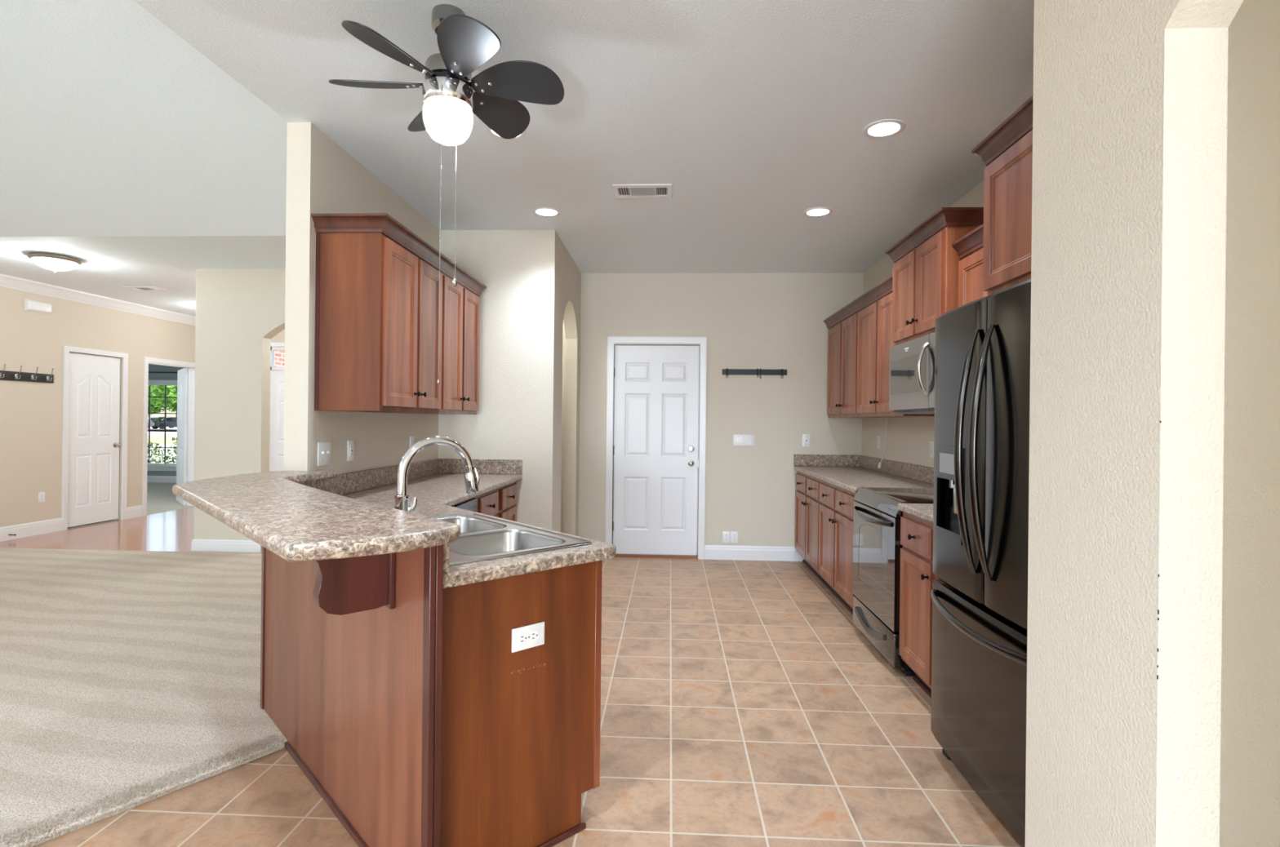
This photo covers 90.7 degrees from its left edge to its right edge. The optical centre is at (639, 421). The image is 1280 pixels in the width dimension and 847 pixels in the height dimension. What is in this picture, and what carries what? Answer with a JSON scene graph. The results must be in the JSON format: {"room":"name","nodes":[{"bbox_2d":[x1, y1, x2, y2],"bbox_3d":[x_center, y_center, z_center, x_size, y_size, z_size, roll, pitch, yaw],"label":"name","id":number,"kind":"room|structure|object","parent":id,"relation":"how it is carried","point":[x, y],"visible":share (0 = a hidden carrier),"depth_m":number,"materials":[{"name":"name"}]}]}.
{"room":"kitchen","nodes":[
{"label":"kitchen","id":0,"kind":"room"},
{"bbox_2d":[0,286,195,527],"bbox_3d":[-6.953,-0.134,1.545,0.120,2.768,16.420,1,0,3],"label":"wall","id":1,"kind":"structure","parent":0,"point":[31,413],"depth_m":7.10,"materials":[{"name":"beige paint"}]},
{"bbox_2d":[0,364,53,383],"bbox_3d":[-6.602,-0.512,6.622,0.087,0.163,0.995,1,0,3],"label":"coat rack","id":2,"kind":"object","parent":1,"relation":"attached to","point":[4,375],"visible":1,"depth_m":6.82,"materials":[{"name":"black paint"}]},
{"bbox_2d":[0,517,62,542],"bbox_3d":[-6.959,1.175,0.293,0.016,0.150,13.920,1,0,3],"label":"baseboard","id":3,"kind":"structure","parent":1,"relation":"attached to","point":[26,530],"depth_m":6.88,"materials":[{"name":"white paint"}]},
{"bbox_2d":[24,298,51,314],"bbox_3d":[-6.597,-1.259,6.936,0.050,0.124,0.276,1,0,3],"label":"door chime","id":4,"kind":"object","parent":1,"relation":"attached to","point":[29,305],"visible":1,"depth_m":6.90,"materials":[{"name":"white plastic"}]},
{"bbox_2d":[38,492,44,502],"bbox_3d":[-6.637,0.842,7.008,0.009,0.114,0.070,1,0,3],"label":"outlet","id":5,"kind":"object","parent":1,"relation":"attached to","point":[41,495],"visible":1,"depth_m":7.00,"materials":[{"name":"white plastic"}]},
{"bbox_2d":[61,345,128,530],"bbox_3d":[-6.630,0.191,7.671,0.136,2.125,0.850,1,0,3],"label":"door","id":6,"kind":"structure","parent":1,"relation":"in","point":[91,445],"depth_m":7.66,"materials":[{"name":"white paint"}]},
{"bbox_2d":[0,273,195,325],"bbox_3d":[-6.548,-1.456,7.408,0.100,0.115,4.430,1,0,3],"label":"trim","id":7,"kind":"structure","parent":1,"relation":"attached to","point":[6,281],"depth_m":7.50,"materials":[{"name":"white paint"}]},
{"bbox_2d":[126,505,142,519],"bbox_3d":[-6.579,1.179,8.219,0.016,0.150,0.250,1,0,3],"label":"baseboard","id":8,"kind":"structure","parent":1,"relation":"attached to","point":[135,511],"depth_m":8.22,"materials":[{"name":"white paint"}]},
{"bbox_2d":[142,356,195,515],"bbox_3d":[-6.738,0.198,9.220,0.551,2.110,1.745,1,0,-22],"label":"door","id":9,"kind":"structure","parent":1,"relation":"in","point":[185,393],"depth_m":9.30,"materials":[{"name":"white paint"}]},
{"bbox_2d":[0,547,287,846],"bbox_3d":[-4.247,1.278,0.297,5.435,0.042,11.611,1,0,3],"label":"floor","id":10,"kind":"structure","parent":0,"point":[120,670],"depth_m":3.19,"materials":[{"name":"beige carpet"}]},
{"bbox_2d":[0,734,284,846],"bbox_3d":[-2.113,1.283,1.669,0.125,0.032,2.210,1,0,36],"label":"carpet edge","id":11,"kind":"object","parent":10,"relation":"on","point":[276,741],"visible":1,"depth_m":2.19,"materials":[{"name":"beige carpet"}]},
{"bbox_2d":[0,0,288,236],"bbox_3d":[-4.500,-2.427,-0.899,5.205,1.871,11.970,1,0,3],"label":"wall","id":12,"kind":"structure","parent":0,"point":[113,123],"depth_m":3.94,"materials":[{"name":"white paint"}]},
{"bbox_2d":[146,364,188,475],"bbox_3d":[-9.645,-0.109,12.636,6.520,2.660,0.120,1,0,3],"label":"wall","id":13,"kind":"structure","parent":0,"point":[152,368],"depth_m":12.57,"materials":[{"name":"grey paint"}]},
{"bbox_2d":[146,475,176,483],"bbox_3d":[-9.722,1.150,12.571,6.200,0.140,0.016,1,0,3],"label":"baseboard","id":14,"kind":"structure","parent":13,"relation":"attached to","point":[165,479],"depth_m":12.55,"materials":[{"name":"white paint"}]},
{"bbox_2d":[146,380,177,471],"bbox_3d":[-9.654,0.079,12.607,1.130,1.805,0.160,1,0,3],"label":"window","id":15,"kind":"structure","parent":13,"relation":"attached to","point":[162,394],"depth_m":12.63,"materials":[{"name":"clear glass"}]},
{"bbox_2d":[148,380,177,385],"bbox_3d":[-9.647,-0.771,12.562,0.970,0.095,0.070,1,0,3],"label":"blind","id":16,"kind":"object","parent":13,"relation":"attached to","point":[150,382],"depth_m":12.52,"materials":[{"name":"white"}]},
{"bbox_2d":[148,371,188,373],"bbox_3d":[-9.751,-0.975,12.537,1.900,0.040,0.090,1,0,3],"label":"curtain rod","id":17,"kind":"object","parent":13,"relation":"attached to","point":[148,371],"visible":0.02,"depth_m":12.48,"materials":[{"name":"black metal"}]},
{"bbox_2d":[193,268,285,540],"bbox_3d":[-2.980,-0.091,6.165,2.774,2.768,0.130,1,0,3],"label":"wall","id":18,"kind":"structure","parent":0,"point":[239,312],"depth_m":6.15,"materials":[{"name":"beige paint"}]},
{"bbox_2d":[191,538,262,553],"bbox_3d":[-4.034,1.217,6.207,0.727,0.130,0.146,1,0,3],"label":"baseboard","id":19,"kind":"structure","parent":18,"relation":"attached to","point":[197,545],"depth_m":6.13,"materials":[{"name":"white paint"}]},
{"bbox_2d":[271,329,284,342],"bbox_3d":[-3.976,-0.102,9.561,5.060,2.768,0.120,1,0,3],"label":"wall","id":20,"kind":"structure","parent":0,"point":[280,337],"depth_m":9.57,"materials":[{"name":"beige paint"}]},
{"bbox_2d":[269,342,284,471],"bbox_3d":[-5.148,0.035,9.584,1.080,2.450,0.126,1,0,3],"label":"door","id":21,"kind":"structure","parent":20,"relation":"in","point":[276,426],"depth_m":9.61,"materials":[{"name":"white paint"}]},
{"bbox_2d":[260,544,443,846],"bbox_3d":[-1.174,0.799,2.323,0.199,1.028,1.881,1,0,-38],"label":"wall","id":22,"kind":"structure","parent":0,"point":[355,699],"depth_m":1.95,"materials":[{"name":"brown wood"}]},
{"bbox_2d":[172,470,460,562],"bbox_3d":[-1.236,0.264,2.167,0.633,0.038,2.089,1,0,-34],"label":"bar","id":23,"kind":"object","parent":22,"relation":"on","point":[295,522],"visible":1,"depth_m":1.63,"materials":[{"name":"stone"}]},
{"bbox_2d":[312,552,395,615],"bbox_3d":[-0.822,0.410,1.736,0.268,0.243,0.084,1,0,-42],"label":"corbel","id":24,"kind":"object","parent":22,"relation":"attached to","point":[343,586],"visible":0.54,"depth_m":1.74,"materials":[{"name":"brown wood"}]},
{"bbox_2d":[298,481,448,574],"bbox_3d":[-1.115,0.342,2.343,0.140,0.114,1.790,1,0,-38],"label":"backsplash","id":25,"kind":"structure","parent":22,"relation":"attached to","point":[446,547],"depth_m":1.68,"materials":[{"name":"stone"}]},
{"bbox_2d":[283,122,440,475],"bbox_3d":[-1.635,-0.076,4.013,0.120,2.768,1.860,1,0,3],"label":"wall","id":26,"kind":"structure","parent":0,"point":[322,177],"depth_m":3.17,"materials":[{"name":"beige paint"}]},
{"bbox_2d":[317,441,330,466],"bbox_3d":[-1.606,0.165,3.225,0.017,0.120,0.117,1,0,3],"label":"light switch","id":27,"kind":"object","parent":26,"relation":"attached to","point":[323,448],"visible":1,"depth_m":3.21,"materials":[{"name":"white plastic"}]},
{"bbox_2d":[346,440,354,461],"bbox_3d":[-1.597,0.162,3.494,0.010,0.114,0.070,1,0,3],"label":"outlet","id":28,"kind":"object","parent":26,"relation":"attached to","point":[350,455],"visible":1,"depth_m":3.48,"materials":[{"name":"white plastic"}]},
{"bbox_2d":[350,444,353,457],"bbox_3d":[-1.595,0.162,3.494,0.004,0.066,0.033,1,0,3],"label":"receptacle","id":29,"kind":"object","parent":28,"relation":"attached to","point":[351,446],"depth_m":3.49,"materials":[{"name":"white plastic"}]},
{"bbox_2d":[311,458,439,495],"bbox_3d":[-1.573,0.338,3.940,0.020,0.112,1.721,1,0,3],"label":"backsplash","id":30,"kind":"structure","parent":26,"relation":"attached to","point":[354,482],"depth_m":3.70,"materials":[{"name":"stone"}]},
{"bbox_2d":[314,232,442,413],"bbox_3d":[-1.403,-0.499,3.527,0.381,0.895,0.804,1,0,3],"label":"upper cabinet","id":31,"kind":"object","parent":26,"relation":"attached to","point":[377,301],"visible":0.99,"depth_m":3.14,"materials":[{"name":"brown wood"}]},
{"bbox_2d":[311,213,486,296],"bbox_3d":[-1.381,-0.975,3.919,0.378,0.080,1.681,1,0,3],"label":"crown molding","id":32,"kind":"structure","parent":26,"relation":"attached to","point":[383,223],"depth_m":3.21,"materials":[{"name":"brown wood"}]},
{"bbox_2d":[409,436,414,447],"bbox_3d":[-1.558,0.159,4.319,0.009,0.114,0.070,1,0,3],"label":"outlet","id":33,"kind":"object","parent":26,"relation":"attached to","point":[411,438],"visible":0.6,"depth_m":4.31,"materials":[{"name":"white plastic"}]},
{"bbox_2d":[402,271,479,414],"bbox_3d":[-1.365,-0.499,4.320,0.381,0.895,0.775,1,0,3],"label":"upper cabinet","id":34,"kind":"object","parent":26,"relation":"attached to","point":[460,326],"visible":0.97,"depth_m":4.24,"materials":[{"name":"brown wood"}]},
{"bbox_2d":[438,230,557,530],"bbox_3d":[-1.094,-0.070,4.859,0.880,2.768,0.119,1,0,3],"label":"wall","id":35,"kind":"structure","parent":0,"point":[515,419],"depth_m":4.79,"materials":[{"name":"beige paint"}]},
{"bbox_2d":[439,458,522,475],"bbox_3d":[-1.216,0.342,4.795,0.651,0.112,0.020,1,0,3],"label":"backsplash","id":36,"kind":"structure","parent":35,"relation":"attached to","point":[446,465],"depth_m":4.78,"materials":[{"name":"stone"}]},
{"bbox_2d":[0,482,1023,846],"bbox_3d":[-4.936,1.289,2.789,16.900,0.046,19.100,1,0,3],"label":"floor","id":37,"kind":"structure","parent":0,"point":[744,704],"depth_m":2.62,"materials":[{"name":"tile"}]},
{"bbox_2d":[451,497,477,512],"bbox_3d":[-1.267,0.879,3.454,0.578,0.865,0.600,1,0,3],"label":"dishwasher","id":38,"kind":"object","parent":37,"relation":"on","point":[471,504],"visible":0.09,"depth_m":3.60,"materials":[{"name":"black metal"}]},
{"bbox_2d":[475,481,516,521],"bbox_3d":[-1.239,0.876,4.289,0.653,0.872,1.020,1,0,3],"label":"base cabinet","id":39,"kind":"object","parent":37,"relation":"on","point":[501,502],"visible":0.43,"depth_m":4.32,"materials":[{"name":"brown wood"}]},
{"bbox_2d":[440,560,602,846],"bbox_3d":[-0.736,0.879,2.371,0.640,0.876,1.234,1,0,-42],"label":"base cabinet","id":40,"kind":"object","parent":37,"relation":"on","point":[521,730],"visible":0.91,"depth_m":1.90,"materials":[{"name":"brown wood"}]},
{"bbox_2d":[298,458,616,588],"bbox_3d":[-1.078,0.362,3.230,1.259,0.152,3.309,1,0,-17],"label":"countertop","id":41,"kind":"structure","parent":40,"relation":"on","point":[438,485],"depth_m":3.33,"materials":[{"name":"stone"}]},
{"bbox_2d":[394,435,479,512],"bbox_3d":[-0.683,0.221,2.145,0.303,0.346,0.052,1,0,-42],"label":"faucet","id":42,"kind":"object","parent":41,"relation":"on","point":[472,478],"visible":0.94,"depth_m":2.10,"materials":[{"name":"silver metal"}]},
{"bbox_2d":[430,513,591,566],"bbox_3d":[-0.635,0.493,2.245,0.537,0.195,0.840,1,0,-42],"label":"sink","id":43,"kind":"object","parent":41,"relation":"in","point":[482,537],"visible":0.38,"depth_m":2.28,"materials":[{"name":"grey metal"}]},
{"bbox_2d":[437,516,506,533],"bbox_3d":[-0.742,0.492,2.407,0.377,0.188,0.360,1,0,-42],"label":"basin","id":44,"kind":"object","parent":43,"relation":"in","point":[468,525],"depth_m":2.59,"materials":[{"name":"silver metal"}]},
{"bbox_2d":[448,529,564,555],"bbox_3d":[-0.480,0.494,2.119,0.377,0.188,0.350,1,0,-42],"label":"basin","id":45,"kind":"object","parent":43,"relation":"in","point":[488,542],"depth_m":2.26,"materials":[{"name":"silver metal"}]},
{"bbox_2d":[511,622,544,653],"bbox_3d":[-0.337,0.652,1.910,0.114,0.070,0.009,1,0,-42],"label":"outlet","id":46,"kind":"object","parent":40,"relation":"attached to","point":[531,636],"visible":1,"depth_m":1.91,"materials":[{"name":"white plastic"}]},
{"bbox_2d":[519,633,527,644],"bbox_3d":[-0.349,0.652,1.894,0.027,0.033,0.002,1,0,-42],"label":"receptacle","id":47,"kind":"object","parent":46,"relation":"attached to","point":[522,637],"depth_m":1.89,"materials":[{"name":"white plastic"}]},
{"bbox_2d":[530,630,538,641],"bbox_3d":[-0.321,0.652,1.921,0.027,0.033,0.002,1,0,-42],"label":"receptacle","id":48,"kind":"object","parent":46,"relation":"attached to","point":[534,633],"depth_m":1.92,"materials":[{"name":"white plastic"}]},
{"bbox_2d":[795,471,829,588],"bbox_3d":[1.751,0.908,5.535,0.663,0.872,0.975,1,0,3],"label":"base cabinet","id":49,"kind":"object","parent":37,"relation":"on","point":[807,502],"visible":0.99,"depth_m":5.47,"materials":[{"name":"brown wood"}]},
{"bbox_2d":[818,480,856,615],"bbox_3d":[1.704,0.908,4.560,0.663,0.872,0.975,1,0,3],"label":"base cabinet","id":50,"kind":"object","parent":37,"relation":"on","point":[836,513],"visible":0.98,"depth_m":4.53,"materials":[{"name":"brown wood"}]},
{"bbox_2d":[793,454,933,493],"bbox_3d":[1.749,0.393,5.058,0.642,0.150,2.002,1,0,3],"label":"countertop","id":51,"kind":"structure","parent":50,"relation":"on","point":[848,473],"depth_m":5.11,"materials":[{"name":"stone"}]},
{"bbox_2d":[852,487,933,676],"bbox_3d":[1.643,0.883,3.673,0.700,0.920,0.762,1,0,3],"label":"range","id":52,"kind":"object","parent":37,"relation":"on","point":[877,546],"visible":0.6,"depth_m":3.58,"materials":[{"name":"black metal"}]},
{"bbox_2d":[865,487,933,503],"bbox_3d":[1.696,0.436,3.671,0.595,0.021,0.762,1,0,3],"label":"cooktop","id":53,"kind":"object","parent":52,"relation":"in","point":[893,495],"depth_m":3.68,"materials":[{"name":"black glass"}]},
{"bbox_2d":[899,511,938,698],"bbox_3d":[1.627,0.907,2.957,0.663,0.872,0.640,1,0,3],"label":"base cabinet","id":54,"kind":"object","parent":37,"relation":"on","point":[917,576],"visible":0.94,"depth_m":3.07,"materials":[{"name":"brown wood"}]},
{"bbox_2d":[897,503,933,523],"bbox_3d":[1.648,0.392,2.949,0.642,0.150,0.670,1,0,3],"label":"countertop","id":55,"kind":"structure","parent":54,"relation":"on","point":[922,511],"depth_m":3.10,"materials":[{"name":"stone"}]},
{"bbox_2d":[930,279,1031,846],"bbox_3d":[1.498,0.459,2.127,0.837,1.765,0.888,1,0,3],"label":"refrigerator","id":56,"kind":"object","parent":37,"relation":"on","point":[979,597],"visible":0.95,"depth_m":2.10,"materials":[{"name":"black metal"}]},
{"bbox_2d":[0,0,1034,316],"bbox_3d":[-1.704,-1.491,1.294,10.360,0.060,16.420,1,0,3],"label":"ceiling","id":57,"kind":"structure","parent":0,"point":[755,113],"depth_m":3.04,"materials":[{"name":"white paint"}]},
{"bbox_2d":[27,253,81,272],"bbox_3d":[-5.335,-1.430,5.763,0.364,0.140,0.364,1,0,3],"label":"ceiling lamp","id":58,"kind":"object","parent":57,"relation":"attached to","point":[55,262],"visible":1,"depth_m":5.67,"materials":[{"name":"white glass"}]},
{"bbox_2d":[122,286,167,290],"bbox_3d":[-5.579,-1.499,7.126,0.360,0.008,0.200,1,0,3],"label":"ceiling vent","id":59,"kind":"object","parent":57,"relation":"in","point":[135,288],"visible":1,"depth_m":7.11,"materials":[{"name":"white metal"}]},
{"bbox_2d":[328,4,564,384],"bbox_3d":[-0.686,-0.789,2.251,0.814,1.322,0.761,1,0,3],"label":"ceiling fan","id":60,"kind":"object","parent":57,"relation":"hanging from","point":[464,42],"visible":1,"depth_m":2.19,"materials":[{"name":"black metal"}]},
{"bbox_2d":[485,125,526,139],"bbox_3d":[-0.666,-1.446,3.146,0.196,0.007,0.196,1,0,3],"label":"recessed light","id":61,"kind":"object","parent":57,"relation":"in","point":[489,131],"visible":0.32,"depth_m":3.19,"materials":[{"name":"white"}]},
{"bbox_2d":[532,207,560,217],"bbox_3d":[-0.645,-1.446,4.366,0.196,0.007,0.196,1,0,3],"label":"recessed light","id":62,"kind":"object","parent":57,"relation":"in","point":[541,211],"visible":1,"depth_m":4.35,"materials":[{"name":"white glass"}]},
{"bbox_2d":[612,183,671,198],"bbox_3d":[0.018,-1.438,3.949,0.365,0.008,0.225,1,0,3],"label":"ceiling vent","id":63,"kind":"object","parent":57,"relation":"in","point":[625,191],"visible":1,"depth_m":3.95,"materials":[{"name":"white metal"}]},
{"bbox_2d":[803,206,832,217],"bbox_3d":[1.212,-1.426,4.306,0.196,0.007,0.196,1,0,3],"label":"recessed light","id":64,"kind":"object","parent":57,"relation":"in","point":[815,211],"visible":1,"depth_m":4.29,"materials":[{"name":"white"}]},
{"bbox_2d":[862,119,905,138],"bbox_3d":[1.190,-1.426,3.083,0.196,0.007,0.196,1,0,3],"label":"recessed light","id":65,"kind":"object","parent":57,"relation":"in","point":[884,128],"visible":1,"depth_m":3.07,"materials":[{"name":"white"}]},
{"bbox_2d":[554,235,581,536],"bbox_3d":[-0.678,-0.066,5.537,0.114,2.768,1.277,1,0,3],"label":"wall","id":66,"kind":"structure","parent":0,"point":[569,276],"depth_m":5.97,"materials":[{"name":"beige paint"}]},
{"bbox_2d":[560,273,863,559],"bbox_3d":[0.329,-0.055,6.190,3.836,2.768,0.123,1,0,3],"label":"wall","id":67,"kind":"structure","parent":0,"point":[748,321],"depth_m":6.10,"materials":[{"name":"beige paint"}]},
{"bbox_2d":[605,336,706,559],"bbox_3d":[0.155,0.253,6.159,0.961,2.148,0.141,1,0,3],"label":"door","id":68,"kind":"structure","parent":67,"relation":"in","point":[656,459],"depth_m":6.15,"materials":[{"name":"white paint"}]},
{"bbox_2d":[722,531,729,543],"bbox_3d":[0.833,1.119,6.099,0.070,0.114,0.009,1,0,3],"label":"outlet","id":69,"kind":"object","parent":67,"relation":"attached to","point":[726,535],"visible":1,"depth_m":6.10,"materials":[{"name":"white plastic"}]},
{"bbox_2d":[730,531,737,543],"bbox_3d":[0.909,1.120,6.095,0.070,0.114,0.009,1,0,3],"label":"outlet","id":70,"kind":"object","parent":67,"relation":"attached to","point":[734,535],"visible":1,"depth_m":6.09,"materials":[{"name":"white plastic"}]},
{"bbox_2d":[733,434,754,445],"bbox_3d":[1.002,0.181,6.087,0.200,0.108,0.017,1,0,3],"label":"light switch","id":71,"kind":"object","parent":67,"relation":"attached to","point":[739,440],"visible":1,"depth_m":6.09,"materials":[{"name":"white plastic"}]},
{"bbox_2d":[704,545,803,561],"bbox_3d":[1.106,1.270,6.082,0.965,0.135,0.016,1,0,3],"label":"baseboard","id":72,"kind":"structure","parent":67,"relation":"attached to","point":[711,552],"depth_m":6.08,"materials":[{"name":"white paint"}]},
{"bbox_2d":[721,368,786,378],"bbox_3d":[1.101,-0.459,6.071,0.620,0.102,0.040,1,0,3],"label":"hook rail","id":73,"kind":"object","parent":67,"relation":"attached to","point":[757,372],"visible":1,"depth_m":6.08,"materials":[{"name":"black metal"}]},
{"bbox_2d":[802,434,809,446],"bbox_3d":[1.595,0.183,6.060,0.074,0.118,0.014,1,0,3],"label":"wall jack","id":74,"kind":"object","parent":67,"relation":"attached to","point":[806,437],"visible":1,"depth_m":6.06,"materials":[{"name":"white plastic"}]},
{"bbox_2d":[793,454,860,466],"bbox_3d":[1.797,0.374,6.048,0.642,0.112,0.020,1,0,3],"label":"backsplash","id":75,"kind":"structure","parent":67,"relation":"attached to","point":[825,460],"depth_m":6.04,"materials":[{"name":"stone"}]},
{"bbox_2d":[861,181,983,467],"bbox_3d":[2.077,-0.036,3.846,0.120,2.768,4.392,1,0,3],"label":"wall","id":76,"kind":"structure","parent":0,"point":[908,439],"depth_m":5.06,"materials":[{"name":"beige paint"}]},
{"bbox_2d":[826,311,899,417],"bbox_3d":[1.911,-0.464,5.528,0.381,0.860,0.975,1,0,3],"label":"upper cabinet","id":77,"kind":"object","parent":76,"relation":"attached to","point":[842,336],"visible":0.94,"depth_m":5.44,"materials":[{"name":"brown wood"}]},
{"bbox_2d":[823,275,892,328],"bbox_3d":[1.730,-0.924,5.061,0.048,0.080,1.975,1,0,3],"label":"crown molding","id":78,"kind":"structure","parent":77,"relation":"attached to","point":[884,288],"depth_m":4.90,"materials":[{"name":"brown wood"}]},
{"bbox_2d":[878,417,888,468],"bbox_3d":[2.058,0.184,5.319,0.037,0.432,0.126,1,0,-21],"label":"power cord","id":79,"kind":"object","parent":77,"relation":"hanging from","point":[879,464],"visible":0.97,"depth_m":5.33,"materials":[{"name":"beige plastic"}]},
{"bbox_2d":[876,435,879,448],"bbox_3d":[2.091,0.183,5.541,0.009,0.114,0.070,1,0,3],"label":"outlet","id":80,"kind":"object","parent":76,"relation":"attached to","point":[877,437],"visible":1,"depth_m":5.54,"materials":[{"name":"white plastic"}]},
{"bbox_2d":[856,292,934,417],"bbox_3d":[1.865,-0.465,4.551,0.381,0.860,0.975,1,0,3],"label":"upper cabinet","id":81,"kind":"object","parent":76,"relation":"attached to","point":[874,322],"visible":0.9,"depth_m":4.59,"materials":[{"name":"brown wood"}]},
{"bbox_2d":[859,455,933,484],"bbox_3d":[2.059,0.377,5.033,0.020,0.112,1.982,1,0,3],"label":"backsplash","id":82,"kind":"structure","parent":76,"relation":"attached to","point":[918,473],"depth_m":4.96,"materials":[{"name":"stone"}]},
{"bbox_2d":[929,441,933,457],"bbox_3d":[2.037,0.195,4.407,0.009,0.114,0.070,1,0,3],"label":"outlet","id":83,"kind":"object","parent":76,"relation":"attached to","point":[931,443],"visible":0.91,"depth_m":4.40,"materials":[{"name":"white plastic"}]},
{"bbox_2d":[884,207,983,346],"bbox_3d":[1.791,-0.787,3.666,0.451,0.623,0.861,1,0,3],"label":"upper cabinet","id":84,"kind":"object","parent":76,"relation":"attached to","point":[925,276],"visible":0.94,"depth_m":3.50,"materials":[{"name":"brown wood"}]},
{"bbox_2d":[888,332,935,414],"bbox_3d":[1.766,-0.259,3.668,0.479,0.427,0.757,1,0,3],"label":"microwave","id":85,"kind":"object","parent":84,"relation":"attached to","point":[912,362],"visible":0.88,"depth_m":3.67,"materials":[{"name":"silver metal"}]},
{"bbox_2d":[951,223,986,307],"bbox_3d":[1.788,-0.479,2.938,0.381,0.888,0.685,1,0,3],"label":"upper cabinet","id":86,"kind":"object","parent":76,"relation":"attached to","point":[969,248],"visible":0.06,"depth_m":3.14,"materials":[{"name":"brown wood"}]},
{"bbox_2d":[971,94,1033,296],"bbox_3d":[1.655,-0.822,2.164,0.578,0.630,0.960,1,0,3],"label":"upper cabinet","id":87,"kind":"object","parent":76,"relation":"attached to","point":[1006,152],"visible":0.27,"depth_m":2.42,"materials":[{"name":"brown wood"}]},
{"bbox_2d":[1025,0,1243,846],"bbox_3d":[0.827,-0.050,-2.728,0.112,2.768,8.630,1,0,3],"label":"wall","id":88,"kind":"structure","parent":0,"point":[1130,100],"depth_m":1.25,"materials":[{"name":"beige paint"}]},
{"bbox_2d":[1219,0,1279,846],"bbox_3d":[2.266,-0.034,1.581,2.425,2.768,0.115,1,0,3],"label":"wall","id":89,"kind":"structure","parent":0,"point":[1250,788],"depth_m":1.56,"materials":[{"name":"beige paint"}]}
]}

